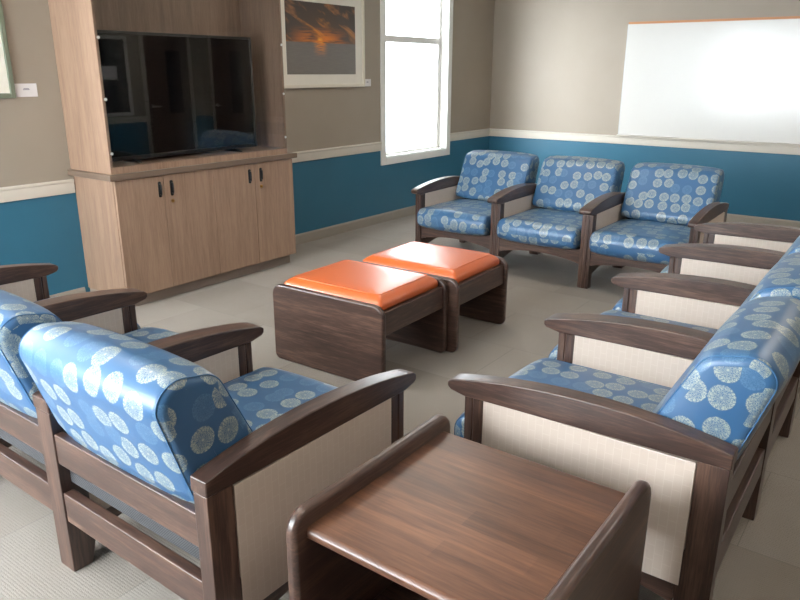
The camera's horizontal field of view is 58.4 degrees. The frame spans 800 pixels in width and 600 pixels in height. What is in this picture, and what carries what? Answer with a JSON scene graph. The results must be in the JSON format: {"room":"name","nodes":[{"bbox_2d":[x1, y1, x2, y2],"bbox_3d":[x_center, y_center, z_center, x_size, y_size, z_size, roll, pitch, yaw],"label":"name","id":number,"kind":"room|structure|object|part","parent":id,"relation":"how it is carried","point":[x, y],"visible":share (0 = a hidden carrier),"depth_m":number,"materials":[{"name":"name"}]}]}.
{"room":"care facility","nodes":[
{"label":"care facility","id":0,"kind":"room"},
{"bbox_2d":[0,0,494,294],"bbox_3d":[-1.774,-1.555,5.565,0.140,2.750,10.080,13,22,34],"label":"wall","id":1,"kind":"structure","parent":0,"point":[332,191],"depth_m":6.80,"materials":[{"name":"paint"}]},
{"bbox_2d":[0,0,15,97],"bbox_3d":[-2.627,-1.566,4.194,0.028,0.750,0.620,13,22,34],"label":"framed picture","id":2,"kind":"object","parent":1,"relation":"attached to","point":[7,87],"visible":1,"depth_m":4.46},
{"bbox_2d":[14,83,37,96],"bbox_3d":[-2.405,-1.350,4.602,0.004,0.082,0.140,13,22,34],"label":"card","id":3,"kind":"object","parent":1,"relation":"attached to","point":[22,90],"visible":1,"depth_m":4.60,"materials":[{"name":"white paper"}]},
{"bbox_2d":[0,179,74,202],"bbox_3d":[-2.629,-0.643,4.497,0.022,0.096,1.232,13,22,34],"label":"trim","id":4,"kind":"structure","parent":1,"relation":"attached to","point":[52,188],"depth_m":4.76,"materials":[{"name":"beige paint"}]},
{"bbox_2d":[49,287,85,297],"bbox_3d":[-3.452,0.435,3.679,0.012,0.100,3.945,13,22,34],"label":"baseboard","id":5,"kind":"structure","parent":1,"relation":"attached to","point":[79,290],"depth_m":5.10,"materials":[{"name":"beige plastic"}]},
{"bbox_2d":[280,0,364,88],"bbox_3d":[-0.721,-2.428,6.637,0.028,0.875,1.220,13,22,34],"label":"framed picture","id":6,"kind":"object","parent":1,"relation":"attached to","point":[323,41],"visible":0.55,"depth_m":6.66},
{"bbox_2d":[291,142,381,162],"bbox_3d":[-0.741,-1.421,6.942,0.022,0.096,1.827,13,22,34],"label":"trim","id":7,"kind":"structure","parent":1,"relation":"attached to","point":[316,154],"depth_m":7.08,"materials":[{"name":"beige paint"}]},
{"bbox_2d":[295,205,415,244],"bbox_3d":[-0.049,-0.967,8.089,0.012,0.100,4.143,13,22,34],"label":"baseboard","id":8,"kind":"structure","parent":1,"relation":"attached to","point":[305,237],"depth_m":7.50,"materials":[{"name":"beige plastic"}]},
{"bbox_2d":[365,79,370,85],"bbox_3d":[-0.332,-2.214,7.284,0.004,0.070,0.110,13,22,34],"label":"card","id":9,"kind":"object","parent":1,"relation":"attached to","point":[367,81],"visible":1,"depth_m":7.29,"materials":[{"name":"white paper"}]},
{"bbox_2d":[380,0,453,165],"bbox_3d":[0.148,-2.523,7.984,0.156,1.882,1.365,13,22,34],"label":"window","id":10,"kind":"structure","parent":1,"relation":"in","point":[444,25],"depth_m":8.28,"materials":[{"name":"white paint"}]},
{"bbox_3d":[0.116,-2.868,7.886,0.053,0.065,1.105,13,22,34],"label":"meeting rail","id":11,"kind":"part","parent":10,"relation":"part of","materials":[{"name":"white paint"}]},
{"bbox_2d":[450,129,489,140],"bbox_3d":[0.894,-2.095,9.060,0.022,0.096,0.962,13,22,34],"label":"trim","id":12,"kind":"structure","parent":1,"relation":"attached to","point":[483,132],"depth_m":9.03,"materials":[{"name":"beige paint"}]},
{"bbox_2d":[0,214,799,599],"bbox_3d":[0.988,0.432,4.065,7.010,0.100,10.080,13,22,34],"label":"floor","id":13,"kind":"structure","parent":0,"point":[761,560],"depth_m":3.96,"materials":[{"name":"carpet"}]},
{"bbox_2d":[48,0,296,306],"bbox_3d":[-1.570,-1.375,5.334,0.512,2.550,1.730,13,22,34],"label":"media cabinet","id":14,"kind":"object","parent":13,"relation":"on","point":[162,227],"visible":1,"depth_m":5.19,"materials":[{"name":"brown wood"}]},
{"bbox_3d":[-1.770,-0.438,4.959,0.020,0.807,0.372,13,22,34],"label":"door","id":15,"kind":"part","parent":14,"relation":"part of","materials":[{"name":"brown wood"}]},
{"bbox_3d":[-1.669,-0.768,4.972,0.006,0.110,0.024,13,22,34],"label":"handle","id":16,"kind":"part","parent":14,"relation":"part of","materials":[{"name":"black plastic"}]},
{"bbox_3d":[-1.611,-0.792,5.048,0.006,0.110,0.024,13,22,34],"label":"handle","id":17,"kind":"part","parent":14,"relation":"part of","materials":[{"name":"black plastic"}]},
{"bbox_2d":[97,30,256,162],"bbox_3d":[-1.664,-1.484,5.209,0.404,0.848,1.330,13,22,34],"label":"television","id":18,"kind":"object","parent":14,"relation":"on","point":[167,94],"visible":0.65,"depth_m":5.07,"materials":[{"name":"black plastic"}]},
{"bbox_2d":[67,152,296,181],"bbox_3d":[-1.573,-1.043,5.442,0.508,0.040,1.730,13,22,34],"label":"countertop","id":19,"kind":"structure","parent":14,"relation":"on","point":[85,174],"depth_m":5.02,"materials":[{"name":"laminate"}]},
{"bbox_3d":[-1.530,-0.537,5.271,0.020,0.807,0.435,13,22,34],"label":"door","id":20,"kind":"part","parent":14,"relation":"part of","materials":[{"name":"brown wood"}]},
{"bbox_3d":[-1.278,-0.641,5.596,0.020,0.807,0.407,13,22,34],"label":"door","id":21,"kind":"part","parent":14,"relation":"part of","materials":[{"name":"brown wood"}]},
{"bbox_3d":[-1.179,-0.970,5.608,0.006,0.110,0.024,13,22,34],"label":"handle","id":22,"kind":"part","parent":14,"relation":"part of","materials":[{"name":"black plastic"}]},
{"bbox_3d":[-1.031,-0.743,5.916,0.020,0.807,0.420,13,22,34],"label":"door","id":23,"kind":"part","parent":14,"relation":"part of","materials":[{"name":"brown wood"}]},
{"bbox_2d":[0,263,415,599],"bbox_3d":[-1.181,0.298,2.819,2.388,0.902,1.008,13,22,35],"label":"armchairs","id":24,"kind":"object","parent":13,"relation":"on","point":[179,435],"visible":0.98,"depth_m":2.04,"materials":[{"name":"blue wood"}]},
{"bbox_3d":[-1.495,0.525,3.140,0.073,0.071,0.663,13,22,35],"label":"rail","id":25,"kind":"part","parent":24,"relation":"part of","materials":[{"name":"brown wood"}]},
{"bbox_3d":[-2.111,0.155,3.505,0.057,0.405,0.667,13,22,35],"label":"panel","id":26,"kind":"part","parent":24,"relation":"part of","materials":[{"name":"beige fabric"}]},
{"bbox_3d":[-2.096,-0.087,3.447,0.063,0.100,0.893,13,22,35],"label":"armrest","id":27,"kind":"part","parent":24,"relation":"part of","materials":[{"name":"brown wood"}]},
{"bbox_2d":[0,289,60,417],"bbox_3d":[-1.366,0.151,2.511,0.690,0.434,0.388,13,22,35],"label":"cushion","id":28,"kind":"object","parent":24,"relation":"on","point":[18,315],"depth_m":2.24,"materials":[{"name":"blue fabric"}]},
{"bbox_3d":[-1.890,0.150,3.813,0.055,0.572,0.067,13,22,35],"label":"leg","id":29,"kind":"part","parent":24,"relation":"part of","materials":[{"name":"brown wood"}]},
{"bbox_3d":[-1.495,0.298,3.066,0.087,0.405,0.667,13,22,35],"label":"panel","id":30,"kind":"part","parent":24,"relation":"part of","materials":[{"name":"fabric"}]},
{"bbox_3d":[-1.085,0.611,2.367,0.085,0.584,0.115,13,22,35],"label":"leg","id":31,"kind":"part","parent":24,"relation":"part of","materials":[{"name":"brown wood"}]},
{"bbox_3d":[-1.480,0.056,3.008,0.093,0.100,0.893,13,22,35],"label":"armrest","id":32,"kind":"part","parent":24,"relation":"part of","materials":[{"name":"brown wood"}]},
{"bbox_3d":[-0.867,0.671,2.692,0.073,0.071,0.663,13,22,35],"label":"rail","id":33,"kind":"part","parent":24,"relation":"part of","materials":[{"name":"brown wood"}]},
{"bbox_3d":[-1.274,0.293,3.374,0.085,0.572,0.067,13,22,35],"label":"leg","id":34,"kind":"part","parent":24,"relation":"part of","materials":[{"name":"brown wood"}]},
{"bbox_2d":[20,322,251,502],"bbox_3d":[-0.739,0.297,2.063,0.690,0.434,0.388,13,22,35],"label":"cushion","id":35,"kind":"object","parent":24,"relation":"on","point":[144,419],"depth_m":1.86,"materials":[{"name":"blue fabric"}]},
{"bbox_3d":[-0.852,0.202,2.560,0.093,0.100,0.893,13,22,35],"label":"armrest","id":36,"kind":"part","parent":24,"relation":"part of","materials":[{"name":"brown wood"}]},
{"bbox_2d":[123,327,178,342],"bbox_3d":[-1.091,0.327,2.954,0.690,0.186,0.706,13,22,35],"label":"seat cushion","id":37,"kind":"object","parent":24,"relation":"on","point":[146,334],"depth_m":3.21,"materials":[{"name":"blue fabric"}]},
{"bbox_3d":[-0.867,0.444,2.618,0.087,0.405,0.667,13,22,35],"label":"panel","id":38,"kind":"part","parent":24,"relation":"part of","materials":[{"name":"fabric"}]},
{"bbox_3d":[-0.469,0.754,1.927,0.055,0.584,0.115,13,22,35],"label":"leg","id":39,"kind":"part","parent":24,"relation":"part of","materials":[{"name":"brown wood"}]},
{"bbox_3d":[-0.646,0.439,2.926,0.085,0.572,0.067,13,22,35],"label":"leg","id":40,"kind":"part","parent":24,"relation":"part of","materials":[{"name":"brown wood"}]},
{"bbox_3d":[-0.251,0.814,2.253,0.043,0.071,0.663,13,22,35],"label":"rail","id":41,"kind":"part","parent":24,"relation":"part of","materials":[{"name":"brown wood"}]},
{"bbox_2d":[224,367,337,430],"bbox_3d":[-0.463,0.472,2.506,0.690,0.186,0.706,13,22,35],"label":"seat cushion","id":42,"kind":"object","parent":24,"relation":"on","point":[263,394],"depth_m":2.64,"materials":[{"name":"blue fabric"}]},
{"bbox_3d":[-0.236,0.345,2.120,0.063,0.100,0.893,13,22,35],"label":"armrest","id":43,"kind":"part","parent":24,"relation":"part of","materials":[{"name":"brown wood"}]},
{"bbox_3d":[-0.251,0.587,2.178,0.057,0.405,0.667,13,22,35],"label":"panel","id":44,"kind":"part","parent":24,"relation":"part of","materials":[{"name":"beige fabric"}]},
{"bbox_3d":[-0.030,0.582,2.486,0.055,0.572,0.067,13,22,35],"label":"leg","id":45,"kind":"part","parent":24,"relation":"part of","materials":[{"name":"brown wood"}]},
{"bbox_2d":[273,260,447,380],"bbox_3d":[-0.223,0.092,4.148,0.780,0.490,0.650,12,21,33],"label":"ottoman","id":46,"kind":"object","parent":13,"relation":"on","point":[338,318],"visible":0.91,"depth_m":3.94,"materials":[{"name":"brown wood"}]},
{"bbox_3d":[-0.399,0.184,3.914,0.780,0.455,0.036,12,21,33],"label":"panel","id":47,"kind":"part","parent":46,"relation":"part of","materials":[{"name":"brown wood"}]},
{"bbox_2d":[284,260,437,310],"bbox_3d":[-0.222,-0.105,4.085,0.700,0.076,0.570,12,21,33],"label":"cushion","id":48,"kind":"object","parent":46,"relation":"on","point":[387,288],"depth_m":3.97,"materials":[{"name":"orange leather"}]},
{"bbox_3d":[-0.047,0.032,4.394,0.780,0.455,0.036,12,21,33],"label":"panel","id":49,"kind":"part","parent":46,"relation":"part of","materials":[{"name":"brown wood"}]},
{"bbox_2d":[359,241,507,351],"bbox_3d":[0.198,-0.061,4.630,0.780,0.490,0.650,12,21,33],"label":"ottoman","id":50,"kind":"object","parent":13,"relation":"on","point":[476,281],"visible":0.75,"depth_m":4.47,"materials":[{"name":"orange leather"}]},
{"bbox_3d":[0.022,0.032,4.395,0.780,0.455,0.036,12,21,33],"label":"panel","id":51,"kind":"part","parent":50,"relation":"part of","materials":[{"name":"brown wood"}]},
{"bbox_2d":[363,242,498,282],"bbox_3d":[0.199,-0.258,4.566,0.700,0.076,0.570,12,21,33],"label":"cushion","id":52,"kind":"object","parent":50,"relation":"on","point":[457,264],"depth_m":4.45,"materials":[{"name":"orange leather"}]},
{"bbox_3d":[0.374,-0.121,4.875,0.780,0.455,0.036,12,21,33],"label":"panel","id":53,"kind":"part","parent":50,"relation":"part of","materials":[{"name":"brown wood"}]},
{"bbox_2d":[286,414,650,599],"bbox_3d":[0.194,0.766,1.898,0.670,0.582,0.710,13,22,34],"label":"end table","id":54,"kind":"object","parent":13,"relation":"on","point":[436,513],"visible":1,"depth_m":1.79,"materials":[{"name":"brown wood"}]},
{"bbox_3d":[-0.060,0.709,2.076,0.038,0.582,0.710,13,22,34],"label":"panel","id":55,"kind":"part","parent":54,"relation":"part of","materials":[{"name":"brown wood"}]},
{"bbox_2d":[373,581,428,599],"bbox_3d":[0.206,0.913,1.962,0.594,0.025,0.560,13,22,34],"label":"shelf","id":56,"kind":"object","parent":54,"relation":"attached to","point":[390,590],"depth_m":2.09,"materials":[{"name":"brown wood"}]},
{"bbox_3d":[0.449,0.825,1.720,0.038,0.582,0.710,13,22,34],"label":"panel","id":57,"kind":"part","parent":54,"relation":"part of","materials":[{"name":"brown wood"}]},
{"bbox_2d":[411,150,728,288],"bbox_3d":[1.334,-0.692,5.934,2.388,0.902,1.008,13,22,34],"label":"armchairs","id":58,"kind":"object","parent":13,"relation":"on","point":[577,210],"visible":0.9,"depth_m":5.75,"materials":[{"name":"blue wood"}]},
{"bbox_3d":[0.179,-0.659,6.357,0.055,0.572,0.067,13,22,34],"label":"leg","id":59,"kind":"part","parent":58,"relation":"part of","materials":[{"name":"brown wood"}]},
{"bbox_3d":[0.395,-0.605,6.684,0.043,0.071,0.663,13,22,34],"label":"rail","id":60,"kind":"part","parent":58,"relation":"part of","materials":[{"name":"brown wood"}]},
{"bbox_3d":[0.384,-1.064,6.519,0.063,0.100,0.893,13,22,34],"label":"armrest","id":61,"kind":"part","parent":58,"relation":"part of","materials":[{"name":"brown wood"}]},
{"bbox_3d":[0.397,-0.833,6.613,0.057,0.405,0.667,13,22,34],"label":"panel","id":62,"kind":"part","parent":58,"relation":"part of","materials":[{"name":"beige fabric"}]},
{"bbox_2d":[418,199,490,235],"bbox_3d":[0.612,-0.735,6.282,0.690,0.186,0.706,13,22,34],"label":"seat cushion","id":63,"kind":"object","parent":58,"relation":"on","point":[460,217],"depth_m":6.07,"materials":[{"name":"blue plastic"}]},
{"bbox_3d":[0.478,-0.544,6.152,0.702,0.119,0.030,13,22,34],"label":"rail","id":64,"kind":"part","parent":58,"relation":"part of","materials":[{"name":"brown wood"}]},
{"bbox_3d":[0.799,-0.517,5.923,0.085,0.572,0.067,13,22,34],"label":"leg","id":65,"kind":"part","parent":58,"relation":"part of","materials":[{"name":"brown wood"}]},
{"bbox_2d":[456,150,538,200],"bbox_3d":[0.886,-1.135,6.543,0.690,0.434,0.388,13,22,34],"label":"cushion","id":66,"kind":"object","parent":58,"relation":"on","point":[484,173],"depth_m":6.46,"materials":[{"name":"blue fabric"}]},
{"bbox_3d":[1.016,-0.464,6.250,0.073,0.071,0.663,13,22,34],"label":"rail","id":67,"kind":"part","parent":58,"relation":"part of","materials":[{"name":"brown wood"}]},
{"bbox_3d":[1.004,-0.922,6.085,0.093,0.100,0.893,13,22,34],"label":"armrest","id":68,"kind":"part","parent":58,"relation":"part of","materials":[{"name":"brown wood"}]},
{"bbox_3d":[1.018,-0.692,6.179,0.087,0.405,0.667,13,22,34],"label":"panel","id":69,"kind":"part","parent":58,"relation":"part of","materials":[{"name":"beige fabric"}]},
{"bbox_3d":[1.232,-0.702,6.482,0.085,0.584,0.115,13,22,34],"label":"leg","id":70,"kind":"part","parent":58,"relation":"part of","materials":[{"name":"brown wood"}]},
{"bbox_3d":[1.110,-0.400,5.709,0.702,0.119,0.030,13,22,34],"label":"rail","id":71,"kind":"part","parent":58,"relation":"part of","materials":[{"name":"brown wood"}]},
{"bbox_2d":[497,208,582,248],"bbox_3d":[1.244,-0.591,5.839,0.690,0.186,0.706,13,22,34],"label":"seat cushion","id":72,"kind":"object","parent":58,"relation":"on","point":[550,228],"depth_m":5.64,"materials":[{"name":"blue fabric"}]},
{"bbox_2d":[532,156,624,211],"bbox_3d":[1.519,-0.991,6.101,0.690,0.434,0.388,13,22,34],"label":"cushion","id":73,"kind":"object","parent":58,"relation":"on","point":[565,183],"depth_m":6.01,"materials":[{"name":"blue fabric"}]},
{"bbox_3d":[1.431,-0.373,5.481,0.085,0.572,0.067,13,22,34],"label":"leg","id":74,"kind":"part","parent":58,"relation":"part of","materials":[{"name":"brown wood"}]},
{"bbox_3d":[1.648,-0.320,5.808,0.073,0.071,0.663,13,22,34],"label":"rail","id":75,"kind":"part","parent":58,"relation":"part of","materials":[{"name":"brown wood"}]},
{"bbox_3d":[1.637,-0.778,5.643,0.093,0.100,0.893,13,22,34],"label":"armrest","id":76,"kind":"part","parent":58,"relation":"part of","materials":[{"name":"brown wood"}]},
{"bbox_3d":[1.650,-0.547,5.737,0.087,0.405,0.667,13,22,34],"label":"panel","id":77,"kind":"part","parent":58,"relation":"part of","materials":[{"name":"beige fabric"}]},
{"bbox_3d":[1.742,-0.256,5.267,0.702,0.119,0.030,13,22,34],"label":"rail","id":78,"kind":"part","parent":58,"relation":"part of","materials":[{"name":"brown wood"}]},
{"bbox_2d":[589,219,689,264],"bbox_3d":[1.877,-0.447,5.397,0.690,0.186,0.706,13,22,34],"label":"seat cushion","id":79,"kind":"object","parent":58,"relation":"on","point":[640,241],"depth_m":5.24,"materials":[{"name":"blue fabric"}]},
{"bbox_2d":[621,162,724,224],"bbox_3d":[2.151,-0.847,5.659,0.690,0.434,0.388,13,22,34],"label":"cushion","id":80,"kind":"object","parent":58,"relation":"on","point":[661,193],"depth_m":5.57,"materials":[{"name":"blue fabric"}]},
{"bbox_3d":[2.051,-0.232,5.047,0.055,0.572,0.067,13,22,34],"label":"leg","id":81,"kind":"part","parent":58,"relation":"part of","materials":[{"name":"brown wood"}]},
{"bbox_3d":[2.257,-0.637,5.209,0.063,0.100,0.893,13,22,34],"label":"armrest","id":82,"kind":"part","parent":58,"relation":"part of","materials":[{"name":"brown wood"}]},
{"bbox_3d":[2.270,-0.406,5.303,0.057,0.405,0.667,13,22,34],"label":"panel","id":83,"kind":"part","parent":58,"relation":"part of","materials":[{"name":"beige fabric"}]},
{"bbox_2d":[448,222,799,599],"bbox_3d":[1.466,0.118,3.410,1.008,0.902,3.173,13,22,34],"label":"armchairs","id":84,"kind":"object","parent":13,"relation":"on","point":[687,387],"visible":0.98,"depth_m":2.23,"materials":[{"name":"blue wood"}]},
{"bbox_3d":[0.259,0.591,2.462,0.067,0.572,0.055,13,22,34],"label":"leg","id":85,"kind":"part","parent":84,"relation":"part of","materials":[{"name":"brown wood"}]},
{"bbox_2d":[455,358,670,437],"bbox_3d":[0.656,0.445,2.603,0.706,0.186,0.690,13,22,34],"label":"seat cushion","id":86,"kind":"object","parent":84,"relation":"on","point":[643,389],"depth_m":2.75,"materials":[{"name":"blue fabric"}]},
{"bbox_3d":[0.708,0.402,3.057,0.067,0.572,0.085,13,22,34],"label":"leg","id":87,"kind":"part","parent":84,"relation":"part of","materials":[{"name":"brown wood"}]},
{"bbox_3d":[0.558,0.574,2.230,0.667,0.405,0.057,13,22,34],"label":"panel","id":88,"kind":"part","parent":84,"relation":"part of","materials":[{"name":"beige fabric"}]},
{"bbox_3d":[0.540,0.333,2.167,0.893,0.100,0.063,13,22,34],"label":"armrest","id":89,"kind":"part","parent":84,"relation":"part of","materials":[{"name":"brown wood"}]},
{"bbox_2d":[613,298,622,310],"bbox_3d":[1.573,0.059,3.818,0.706,0.186,0.690,13,22,34],"label":"seat cushion","id":90,"kind":"object","parent":84,"relation":"on","point":[618,306],"depth_m":3.72,"materials":[{"name":"blue fabric"}]},
{"bbox_3d":[0.989,0.143,2.763,0.893,0.100,0.093,13,22,34],"label":"armrest","id":91,"kind":"part","parent":84,"relation":"part of","materials":[{"name":"brown wood"}]},
{"bbox_3d":[1.167,0.208,3.665,0.067,0.572,0.085,13,22,34],"label":"leg","id":92,"kind":"part","parent":84,"relation":"part of","materials":[{"name":"brown wood"}]},
{"bbox_3d":[1.008,0.384,2.826,0.667,0.405,0.087,13,22,34],"label":"panel","id":93,"kind":"part","parent":84,"relation":"part of","materials":[{"name":"beige fabric"}]},
{"bbox_2d":[549,310,717,359],"bbox_3d":[1.114,0.252,3.211,0.706,0.186,0.690,13,22,34],"label":"seat cushion","id":94,"kind":"object","parent":84,"relation":"on","point":[690,321],"depth_m":3.43,"materials":[{"name":"blue fabric"}]},
{"bbox_3d":[0.556,0.801,2.304,0.663,0.071,0.043,13,22,34],"label":"rail","id":95,"kind":"part","parent":84,"relation":"part of","materials":[{"name":"brown wood"}]},
{"bbox_2d":[660,265,668,272],"bbox_3d":[2.031,-0.134,4.425,0.706,0.186,0.690,13,22,34],"label":"seat cushion","id":96,"kind":"object","parent":84,"relation":"on","point":[665,270],"depth_m":4.34,"materials":[{"name":"blue fabric"}]},
{"bbox_3d":[1.625,0.015,4.272,0.067,0.572,0.085,13,22,34],"label":"leg","id":97,"kind":"part","parent":84,"relation":"part of","materials":[{"name":"brown wood"}]},
{"bbox_3d":[1.448,-0.050,3.370,0.893,0.100,0.093,13,22,34],"label":"armrest","id":98,"kind":"part","parent":84,"relation":"part of","materials":[{"name":"brown wood"}]},
{"bbox_3d":[1.466,0.191,3.433,0.667,0.405,0.087,13,22,34],"label":"panel","id":99,"kind":"part","parent":84,"relation":"part of","materials":[{"name":"beige fabric"}]},
{"bbox_3d":[0.852,0.718,2.054,0.115,0.584,0.055,13,22,34],"label":"leg","id":100,"kind":"part","parent":84,"relation":"part of","materials":[{"name":"brown wood"}]},
{"bbox_3d":[2.075,-0.174,4.867,0.067,0.572,0.055,13,22,34],"label":"leg","id":101,"kind":"part","parent":84,"relation":"part of","materials":[{"name":"brown wood"}]},
{"bbox_3d":[1.906,-0.243,3.977,0.893,0.100,0.093,13,22,34],"label":"armrest","id":102,"kind":"part","parent":84,"relation":"part of","materials":[{"name":"brown wood"}]},
{"bbox_3d":[1.925,-0.002,4.040,0.667,0.405,0.087,13,22,34],"label":"panel","id":103,"kind":"part","parent":84,"relation":"part of","materials":[{"name":"beige fabric"}]},
{"bbox_2d":[653,297,799,460],"bbox_3d":[1.031,0.241,2.255,0.388,0.434,0.690,13,22,34],"label":"cushion","id":104,"kind":"object","parent":84,"relation":"on","point":[727,390],"depth_m":1.97,"materials":[{"name":"blue fabric"}]},
{"bbox_3d":[2.356,-0.433,4.573,0.893,0.100,0.063,13,22,34],"label":"armrest","id":105,"kind":"part","parent":84,"relation":"part of","materials":[{"name":"brown wood"}]},
{"bbox_3d":[2.374,-0.192,4.636,0.667,0.405,0.057,13,22,34],"label":"panel","id":106,"kind":"part","parent":84,"relation":"part of","materials":[{"name":"beige fabric"}]},
{"bbox_3d":[1.302,0.528,2.650,0.115,0.584,0.085,13,22,34],"label":"leg","id":107,"kind":"part","parent":84,"relation":"part of","materials":[{"name":"brown wood"}]},
{"bbox_2d":[738,252,799,308],"bbox_3d":[1.490,0.048,2.862,0.388,0.434,0.690,13,22,34],"label":"cushion","id":108,"kind":"object","parent":84,"relation":"on","point":[783,279],"depth_m":2.62,"materials":[{"name":"blue fabric"}]},
{"bbox_3d":[1.760,0.335,3.257,0.115,0.584,0.085,13,22,34],"label":"leg","id":109,"kind":"part","parent":84,"relation":"part of","materials":[{"name":"brown wood"}]},
{"bbox_2d":[778,236,799,261],"bbox_3d":[1.948,-0.145,3.470,0.388,0.434,0.690,13,22,34],"label":"cushion","id":110,"kind":"object","parent":84,"relation":"on","point":[795,247],"depth_m":3.24,"materials":[{"name":"blue fabric"}]},
{"bbox_2d":[489,0,799,220],"bbox_3d":[3.938,-2.138,7.445,6.730,2.750,0.140,13,22,34],"label":"wall","id":111,"kind":"structure","parent":0,"point":[558,65],"depth_m":8.47,"materials":[{"name":"paint"}]},
{"bbox_2d":[489,128,799,154],"bbox_3d":[3.360,-1.720,7.918,5.420,0.096,0.022,13,22,34],"label":"trim","id":112,"kind":"structure","parent":111,"relation":"attached to","point":[695,144],"depth_m":8.25,"materials":[{"name":"beige paint"}]},
{"bbox_2d":[616,16,799,145],"bbox_3d":[3.565,-2.305,7.541,2.494,1.254,0.068,13,22,34],"label":"whiteboard","id":113,"kind":"object","parent":111,"relation":"attached to","point":[736,80],"visible":1,"depth_m":7.68,"materials":[{"name":"white plastic"}]},
{"bbox_2d":[616,134,799,145],"bbox_3d":[3.563,-1.715,7.730,2.494,0.016,0.068,13,22,34],"label":"tray","id":114,"kind":"object","parent":113,"relation":"on","point":[664,136],"depth_m":7.79,"materials":[{"name":"beige paint"}]},
{"bbox_2d":[726,213,799,227],"bbox_3d":[3.361,-0.978,8.160,5.420,0.100,0.012,13,22,34],"label":"baseboard","id":115,"kind":"structure","parent":111,"relation":"attached to","point":[730,217],"depth_m":7.76,"materials":[{"name":"beige plastic"}]}
]}

